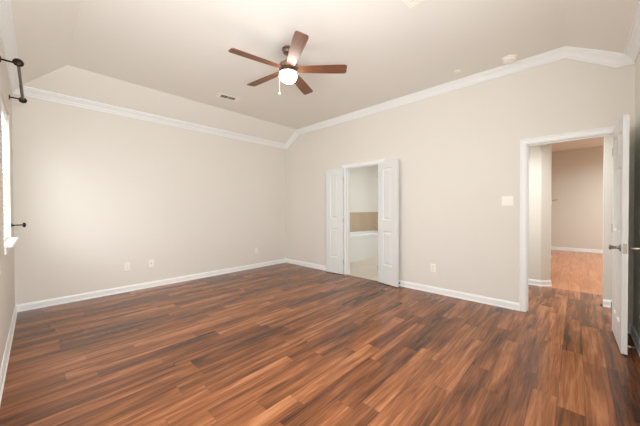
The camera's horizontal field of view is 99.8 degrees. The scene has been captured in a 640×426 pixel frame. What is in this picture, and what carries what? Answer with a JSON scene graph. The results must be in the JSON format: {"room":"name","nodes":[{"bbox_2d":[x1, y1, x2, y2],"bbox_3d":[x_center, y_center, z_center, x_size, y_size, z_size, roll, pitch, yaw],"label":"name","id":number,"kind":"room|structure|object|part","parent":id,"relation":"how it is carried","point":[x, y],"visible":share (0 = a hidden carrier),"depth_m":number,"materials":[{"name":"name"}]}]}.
{"room":"empty bedroom","nodes":[
{"label":"empty bedroom","id":0,"kind":"room"},
{"bbox_2d":[0,0,18,368],"bbox_3d":[-1.775,-0.364,1.374,5.530,3.150,0.233,0,1,44],"label":"wall","id":1,"kind":"structure","parent":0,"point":[7,277],"depth_m":2.44,"materials":[{"name":"beige paint"}]},
{"bbox_2d":[1,97,8,240],"bbox_3d":[-3.001,-0.381,2.530,0.908,1.298,0.056,0,1,44],"label":"window blind","id":2,"kind":"object","parent":1,"relation":"attached to","point":[4,115],"visible":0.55,"depth_m":2.73,"materials":[{"name":"white plastic"}]},
{"bbox_3d":[-3.193,-0.373,2.749,0.003,1.258,0.003,0,1,14],"label":"ladder cord","id":3,"kind":"part","parent":2,"relation":"part of","materials":[{"name":"white fabric"}]},
{"bbox_2d":[0,305,17,404],"bbox_3d":[-1.738,1.167,1.423,5.274,0.088,0.020,0,1,44],"label":"baseboard","id":4,"kind":"structure","parent":1,"relation":"attached to","point":[3,370],"depth_m":2.20,"materials":[{"name":"white paint"}]},
{"bbox_2d":[4,237,18,254],"bbox_3d":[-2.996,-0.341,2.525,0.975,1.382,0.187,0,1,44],"label":"window sill","id":5,"kind":"structure","parent":1,"relation":"attached to","point":[9,243],"depth_m":2.40,"materials":[{"name":"white paint"}]},
{"bbox_3d":[-2.976,0.281,2.550,0.975,0.022,0.137,0,1,44],"label":"sill","id":6,"kind":"part","parent":5,"relation":"part of","materials":[{"name":"white paint"}]},
{"bbox_2d":[0,56,26,102],"bbox_3d":[-2.890,-1.230,2.561,1.122,0.066,0.132,0,1,44],"label":"curtain rod","id":7,"kind":"object","parent":1,"relation":"attached to","point":[19,63],"visible":0.99,"depth_m":2.40,"materials":[{"name":"metal"}]},
{"bbox_3d":[-2.867,-1.230,2.585,1.070,0.025,0.025,0,1,44],"label":"rod","id":8,"kind":"part","parent":7,"relation":"part of","materials":[{"name":"metal"}]},
{"bbox_2d":[11,223,25,226],"bbox_3d":[-3.280,0.137,2.937,0.054,0.054,0.110,0,1,44],"label":"curtain rod bracket","id":9,"kind":"object","parent":1,"relation":"attached to","point":[23,224],"visible":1,"depth_m":2.94,"materials":[{"name":"black metal"}]},
{"bbox_2d":[11,93,285,304],"bbox_3d":[-2.327,-0.400,4.713,0.129,3.150,4.313,0,1,44],"label":"wall","id":10,"kind":"structure","parent":0,"point":[95,193],"depth_m":4.04,"materials":[{"name":"beige paint"}]},
{"bbox_2d":[124,262,129,270],"bbox_3d":[-2.885,0.809,4.034,0.009,0.118,0.074,0,1,44],"label":"wall outlet","id":11,"kind":"object","parent":10,"relation":"attached to","point":[126,265],"visible":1,"depth_m":4.03,"materials":[{"name":"beige plastic"}]},
{"bbox_2d":[13,86,285,148],"bbox_3d":[-2.203,-1.495,4.682,0.082,0.112,4.162,0,1,44],"label":"crown molding","id":12,"kind":"structure","parent":10,"relation":"attached to","point":[28,91],"depth_m":4.05,"materials":[{"name":"white paint"}]},
{"bbox_2d":[16,258,285,311],"bbox_3d":[-2.215,1.131,4.734,0.020,0.088,4.162,0,1,44],"label":"baseboard","id":13,"kind":"structure","parent":10,"relation":"attached to","point":[84,296],"depth_m":4.06,"materials":[{"name":"white paint"}]},
{"bbox_2d":[149,259,153,266],"bbox_3d":[-2.665,0.804,4.259,0.018,0.114,0.070,0,1,44],"label":"outlet","id":14,"kind":"object","parent":10,"relation":"attached to","point":[151,262],"visible":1,"depth_m":4.26,"materials":[{"name":"beige plastic"}]},
{"bbox_2d":[0,249,639,425],"bbox_3d":[2.810,1.206,4.488,8.100,0.104,11.150,0,1,44],"label":"floor","id":15,"kind":"structure","parent":0,"point":[282,344],"depth_m":2.23,"materials":[{"name":"brown wood"}]},
{"bbox_2d":[350,230,377,261],"bbox_3d":[0.967,0.836,7.028,0.802,0.592,2.700,0,1,44],"label":"bathtub","id":16,"kind":"object","parent":15,"relation":"on","point":[363,244],"visible":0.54,"depth_m":6.61,"materials":[{"name":"white ceramic"}]},
{"bbox_2d":[11,0,639,143],"bbox_3d":[-0.305,-1.714,2.909,5.274,0.477,4.212,0,1,44],"label":"ceiling","id":17,"kind":"structure","parent":0,"point":[172,59],"depth_m":2.82,"materials":[{"name":"beige paint"}]},
{"bbox_2d":[215,93,240,101],"bbox_3d":[-1.408,-1.764,4.134,0.334,0.006,0.170,-1,1,-38],"label":"ceiling vent","id":18,"kind":"object","parent":17,"relation":"in","point":[220,95],"visible":1,"depth_m":4.13,"materials":[{"name":"beige plastic"}]},
{"bbox_2d":[228,31,346,94],"bbox_3d":[-0.373,-1.507,2.903,1.196,0.500,1.208,0,1,44],"label":"ceiling fan","id":19,"kind":"object","parent":17,"relation":"hanging from","point":[288,68],"visible":1,"depth_m":2.84,"materials":[{"name":"brown wood"}]},
{"bbox_3d":[-0.634,-1.532,2.686,0.528,0.008,0.128,-1,13,-36],"label":"blade","id":20,"kind":"part","parent":19,"relation":"part of","materials":[{"name":"brown wood"}]},
{"bbox_3d":[-0.631,-1.537,3.111,0.528,0.008,0.128,0,13,36],"label":"blade","id":21,"kind":"part","parent":19,"relation":"part of","materials":[{"name":"brown wood"}]},
{"bbox_3d":[-0.340,-1.446,2.898,0.182,0.096,0.182,0,1,44],"label":"light globe","id":22,"kind":"part","parent":19,"relation":"part of"},
{"bbox_3d":[-0.230,-1.532,2.552,0.128,0.008,0.528,12,-3,-17],"label":"blade","id":23,"kind":"part","parent":19,"relation":"part of","materials":[{"name":"brown wood"}]},
{"bbox_3d":[-0.226,-1.540,3.240,0.128,0.008,0.528,-13,-3,18],"label":"blade","id":24,"kind":"part","parent":19,"relation":"part of","materials":[{"name":"brown wood"}]},
{"bbox_3d":[0.022,-1.537,2.895,0.528,0.008,0.128,0,-11,0],"label":"blade","id":25,"kind":"part","parent":19,"relation":"part of","materials":[{"name":"brown wood"}]},
{"bbox_2d":[402,0,424,8],"bbox_3d":[0.764,-1.748,2.076,0.346,0.008,0.340,-1,1,-42],"label":"ceiling vent","id":26,"kind":"object","parent":17,"relation":"in","point":[410,3],"visible":1,"depth_m":2.24,"materials":[{"name":"beige plastic"}]},
{"bbox_2d":[501,54,517,63],"bbox_3d":[2.171,-1.747,3.091,0.160,0.044,0.160,0,1,44],"label":"smoke detector","id":27,"kind":"object","parent":17,"relation":"attached to","point":[508,59],"visible":1,"depth_m":3.06,"materials":[{"name":"beige plastic"}]},
{"bbox_2d":[350,165,377,211],"bbox_3d":[0.830,-0.445,7.560,0.120,3.150,3.929,0,1,44],"label":"wall","id":28,"kind":"structure","parent":0,"point":[364,180],"depth_m":7.98,"materials":[{"name":"paint"}]},
{"bbox_2d":[350,212,377,231],"bbox_3d":[0.840,0.313,7.480,0.012,0.635,3.809,0,1,44],"label":"tile surround","id":29,"kind":"object","parent":28,"relation":"attached to","point":[359,221],"visible":0.21,"depth_m":7.93,"materials":[{"name":"beige tile"}]},
{"bbox_2d":[285,58,634,324],"bbox_3d":[1.581,-0.408,4.055,6.700,3.150,0.118,0,1,44],"label":"wall","id":30,"kind":"structure","parent":0,"point":[457,152],"depth_m":3.63,"materials":[{"name":"beige paint"}]},
{"bbox_2d":[286,258,325,270],"bbox_3d":[-0.192,1.112,5.669,1.663,0.088,0.020,0,1,44],"label":"baseboard","id":31,"kind":"structure","parent":30,"relation":"attached to","point":[311,265],"depth_m":5.76,"materials":[{"name":"white paint"}]},
{"bbox_2d":[326,168,343,273],"bbox_3d":[0.285,0.162,5.130,0.413,1.973,0.041,0,1,40],"label":"door","id":32,"kind":"structure","parent":30,"relation":"in","point":[334,178],"depth_m":5.11,"materials":[{"name":"white paint"}]},
{"bbox_2d":[342,159,384,274],"bbox_3d":[0.791,0.138,4.801,0.888,2.048,0.144,0,1,44],"label":"door frame","id":33,"kind":"structure","parent":30,"relation":"attached to","point":[347,170],"depth_m":5.04,"materials":[{"name":"white paint"}]},
{"bbox_2d":[377,159,399,286],"bbox_3d":[1.105,0.167,4.347,0.089,1.973,0.412,-1,1,-34],"label":"door","id":34,"kind":"structure","parent":30,"relation":"in","point":[388,171],"depth_m":4.30,"materials":[{"name":"white paint"}]},
{"bbox_2d":[430,264,435,271],"bbox_3d":[1.645,0.808,3.924,0.074,0.118,0.009,0,1,44],"label":"wall outlet","id":35,"kind":"object","parent":30,"relation":"attached to","point":[432,266],"visible":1,"depth_m":3.92,"materials":[{"name":"beige plastic"}]},
{"bbox_2d":[399,280,518,310],"bbox_3d":[1.729,1.125,3.842,1.802,0.088,0.020,0,1,44],"label":"baseboard","id":36,"kind":"structure","parent":30,"relation":"attached to","point":[461,295],"depth_m":3.64,"materials":[{"name":"white paint"}]},
{"bbox_2d":[285,46,635,148],"bbox_3d":[1.084,-1.619,4.371,5.274,0.356,0.082,0,1,44],"label":"crown molding","id":37,"kind":"structure","parent":30,"relation":"attached to","point":[600,57],"depth_m":3.34,"materials":[{"name":"white paint"}]},
{"bbox_2d":[502,196,512,205],"bbox_3d":[2.288,-0.142,3.293,0.116,0.118,0.017,0,1,44],"label":"light switch","id":38,"kind":"object","parent":30,"relation":"attached to","point":[506,200],"visible":1,"depth_m":3.29,"materials":[{"name":"beige plastic"}]},
{"bbox_2d":[519,126,615,311],"bbox_3d":[2.722,0.158,2.966,0.836,2.035,0.144,0,1,44],"label":"door frame","id":39,"kind":"structure","parent":30,"relation":"attached to","point":[522,253],"depth_m":3.18,"materials":[{"name":"white paint"}]},
{"bbox_2d":[628,324,631,333],"bbox_3d":[3.007,1.134,2.627,0.055,0.088,0.020,0,1,44],"label":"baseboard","id":40,"kind":"structure","parent":30,"relation":"attached to","point":[629,325],"depth_m":2.62,"materials":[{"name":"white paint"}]},
{"bbox_2d":[528,144,550,280],"bbox_3d":[3.157,-0.145,4.620,1.208,2.600,0.150,0,1,44],"label":"wall","id":41,"kind":"structure","parent":0,"point":[539,159],"depth_m":4.24,"materials":[{"name":"beige paint"}]},
{"bbox_2d":[528,279,540,285],"bbox_3d":[3.066,1.111,4.608,1.105,0.088,0.020,0,1,44],"label":"baseboard","id":42,"kind":"structure","parent":41,"relation":"attached to","point":[530,281],"depth_m":4.28,"materials":[{"name":"white paint"}]},
{"bbox_2d":[541,280,551,286],"bbox_3d":[3.547,1.113,4.231,0.168,0.088,0.020,0,1,-2],"label":"baseboard","id":43,"kind":"structure","parent":41,"relation":"attached to","point":[547,282],"depth_m":4.23,"materials":[{"name":"white paint"}]},
{"bbox_2d":[551,146,603,249],"bbox_3d":[7.348,-0.373,7.726,6.000,2.950,0.170,0,1,44],"label":"wall","id":44,"kind":"structure","parent":0,"point":[576,175],"depth_m":7.65,"materials":[{"name":"beige paint"}]},
{"bbox_2d":[551,246,602,252],"bbox_3d":[7.317,1.059,7.646,4.880,0.088,0.020,0,1,44],"label":"baseboard","id":45,"kind":"structure","parent":44,"relation":"attached to","point":[552,247],"depth_m":7.65,"materials":[{"name":"white paint"}]},
{"bbox_2d":[552,137,603,151],"bbox_3d":[5.574,-1.839,5.850,6.000,0.160,5.300,0,1,44],"label":"ceiling","id":46,"kind":"structure","parent":0,"point":[593,142],"depth_m":7.06,"materials":[{"name":"beige paint"}]},
{"bbox_2d":[602,136,612,304],"bbox_3d":[4.305,-0.133,3.115,1.455,2.600,0.750,0,1,44],"label":"wall","id":47,"kind":"structure","parent":0,"point":[608,140],"depth_m":3.32,"materials":[{"name":"beige paint"}]},
{"bbox_2d":[603,299,611,307],"bbox_3d":[4.044,1.127,2.851,1.455,0.088,0.020,0,1,44],"label":"baseboard","id":48,"kind":"structure","parent":47,"relation":"attached to","point":[606,303],"depth_m":3.32,"materials":[{"name":"white paint"}]},
{"bbox_2d":[633,53,639,337],"bbox_3d":[1.597,-0.373,0.983,0.150,3.150,4.313,0,1,44],"label":"wall","id":49,"kind":"structure","parent":0,"point":[636,267],"depth_m":2.47,"materials":[{"name":"beige paint"}]},
{"bbox_2d":[609,114,639,354],"bbox_3d":[2.729,0.183,2.455,0.174,1.973,0.638,0,1,42],"label":"door","id":50,"kind":"structure","parent":49,"relation":"in","point":[620,248],"depth_m":2.27,"materials":[{"name":"white paint"}]},
{"bbox_3d":[2.518,0.299,2.304,0.069,0.062,0.062,0,1,43],"label":"knob","id":51,"kind":"part","parent":50,"relation":"part of","materials":[{"name":"grey metal"}]},
{"bbox_3d":[2.514,0.300,2.222,0.024,0.080,0.002,0,1,42],"label":"latch plate","id":52,"kind":"part","parent":50,"relation":"part of","materials":[{"name":"silver metal"}]},
{"bbox_3d":[2.595,0.299,2.233,0.069,0.062,0.062,0,1,43],"label":"knob","id":53,"kind":"part","parent":50,"relation":"part of","materials":[{"name":"grey metal"}]},
{"bbox_2d":[624,1,639,61],"bbox_3d":[1.560,-1.469,1.105,0.082,0.112,4.162,0,1,44],"label":"crown molding","id":54,"kind":"structure","parent":49,"relation":"attached to","point":[632,49],"depth_m":2.33,"materials":[{"name":"white paint"}]},
{"bbox_2d":[630,325,639,355],"bbox_3d":[1.593,1.157,1.114,0.020,0.088,4.162,0,1,44],"label":"baseboard","id":55,"kind":"structure","parent":49,"relation":"attached to","point":[634,335],"depth_m":2.42,"materials":[{"name":"white paint"}]}
]}

